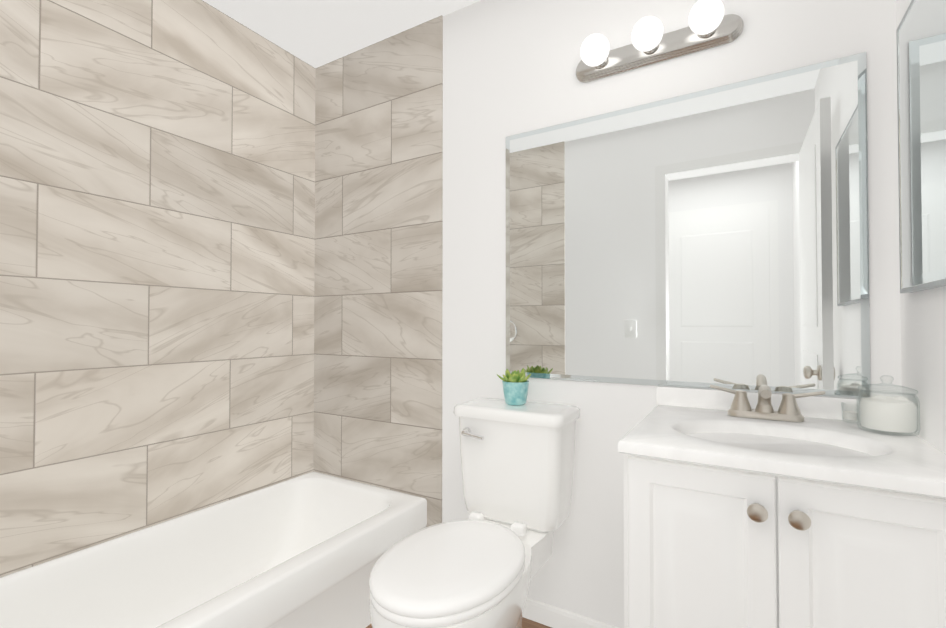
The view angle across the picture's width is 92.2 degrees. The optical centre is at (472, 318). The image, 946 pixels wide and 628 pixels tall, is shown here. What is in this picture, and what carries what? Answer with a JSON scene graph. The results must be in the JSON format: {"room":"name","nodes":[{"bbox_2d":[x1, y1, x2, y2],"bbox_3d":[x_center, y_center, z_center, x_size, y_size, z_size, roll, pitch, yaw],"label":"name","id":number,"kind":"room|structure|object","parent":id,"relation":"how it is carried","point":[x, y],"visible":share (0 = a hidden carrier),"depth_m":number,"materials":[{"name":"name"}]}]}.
{"room":"bathroom","nodes":[
{"label":"bathroom","id":0,"kind":"room"},
{"bbox_2d":[202,0,480,67],"bbox_3d":[-0.589,-1.295,0.475,2.399,0.060,3.120,-1,-1,31],"label":"ceiling","id":1,"kind":"structure","parent":0,"point":[315,33],"depth_m":1.89,"materials":[{"name":"paint"}]},
{"bbox_2d":[366,617,551,627],"bbox_3d":[-0.589,1.089,0.440,2.399,0.060,3.120,-1,-1,31],"label":"floor","id":2,"kind":"structure","parent":0,"point":[527,623],"depth_m":1.60,"materials":[{"name":"brown wood"}]},
{"bbox_2d":[0,471,426,627],"bbox_3d":[-0.861,0.901,1.406,0.688,0.346,1.480,-1,-1,31],"label":"bathtub","id":3,"kind":"object","parent":2,"relation":"on","point":[308,550],"visible":0.96,"depth_m":1.55,"materials":[{"name":"white ceramic"}]},
{"bbox_2d":[369,398,580,627],"bbox_3d":[0.012,0.681,1.316,0.396,0.782,0.752,-1,-1,31],"label":"toilet","id":4,"kind":"object","parent":2,"relation":"on","point":[484,562],"visible":1,"depth_m":1.37,"materials":[{"name":"white ceramic"}]},
{"bbox_2d":[497,368,530,404],"bbox_3d":[0.146,0.232,1.569,0.114,0.121,0.129,-1,-1,31],"label":"plant pot","id":5,"kind":"object","parent":4,"relation":"on","point":[515,386],"visible":1,"depth_m":1.53,"materials":[{"name":"teal ceramic"}]},
{"bbox_2d":[618,386,945,627],"bbox_3d":[0.690,0.637,1.051,0.572,0.863,0.532,-1,-1,31],"label":"bathroom vanity","id":6,"kind":"object","parent":2,"relation":"on","point":[824,514],"visible":0.98,"depth_m":0.88,"materials":[{"name":"white wood"}]},
{"bbox_2d":[710,385,824,421],"bbox_3d":[0.758,0.216,1.181,0.256,0.093,0.132,-1,-1,31],"label":"faucet","id":7,"kind":"object","parent":6,"relation":"on","point":[788,409],"visible":1,"depth_m":1.19,"materials":[{"name":"silver metal"}]},
{"bbox_2d":[857,375,919,435],"bbox_3d":[0.955,0.195,1.049,0.108,0.130,0.108,-1,-1,31],"label":"jar","id":8,"kind":"object","parent":6,"relation":"on","point":[882,413],"visible":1,"depth_m":1.02,"materials":[{"name":"clear glass"}]},
{"bbox_2d":[442,0,901,627],"bbox_3d":[0.177,-0.084,1.747,2.399,2.325,0.120,-1,-1,31],"label":"wall","id":9,"kind":"structure","parent":0,"point":[510,66],"depth_m":1.56,"materials":[{"name":"paint"}]},
{"bbox_2d":[313,15,442,526],"bbox_3d":[-0.452,-0.079,2.046,0.757,2.325,0.008,-1,-1,31],"label":"tile","id":10,"kind":"structure","parent":9,"relation":"attached to","point":[378,279],"depth_m":2.02,"materials":[{"name":"beige tile"}]},
{"bbox_2d":[522,598,617,627],"bbox_3d":[0.224,1.043,1.623,0.816,0.068,0.013,-1,-1,31],"label":"baseboard","id":11,"kind":"structure","parent":9,"relation":"attached to","point":[545,614],"depth_m":1.57,"materials":[{"name":"white wood"}]},
{"bbox_2d":[576,0,743,82],"bbox_3d":[0.537,-0.857,1.391,0.500,0.092,0.142,-1,-1,31],"label":"sconce","id":12,"kind":"object","parent":9,"relation":"attached to","point":[711,25],"visible":1,"depth_m":1.38,"materials":[{"name":"silver metal"}]},
{"bbox_2d":[506,52,870,397],"bbox_3d":[0.572,-0.239,1.441,1.044,0.899,0.005,-1,-1,31],"label":"mirror","id":13,"kind":"object","parent":9,"relation":"attached to","point":[716,236],"visible":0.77,"depth_m":1.37,"materials":[{"name":"silver glass"}]},
{"bbox_2d":[896,0,945,453],"bbox_3d":[0.360,-0.112,-0.175,0.120,2.325,3.000,-1,-1,31],"label":"wall","id":14,"kind":"structure","parent":0,"point":[923,340],"depth_m":0.99,"materials":[{"name":"paint"}]},
{"bbox_2d":[896,0,945,292],"bbox_3d":[0.849,-0.381,0.789,0.018,0.632,0.680,-1,-1,31],"label":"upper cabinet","id":15,"kind":"object","parent":14,"relation":"attached to","point":[921,66],"visible":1,"depth_m":0.94,"materials":[{"name":"silver glass"}]},
{"bbox_3d":[-1.599,-0.095,0.987,0.120,2.325,3.000,-1,-1,31],"label":"wall","id":16,"kind":"structure","parent":0,"visible":0},
{"bbox_2d":[0,0,315,576],"bbox_3d":[-1.162,-0.086,1.600,0.008,2.325,1.500,-1,-1,31],"label":"tile","id":17,"kind":"structure","parent":16,"relation":"attached to","point":[157,214],"depth_m":1.60,"materials":[{"name":"beige tile"}]}
]}

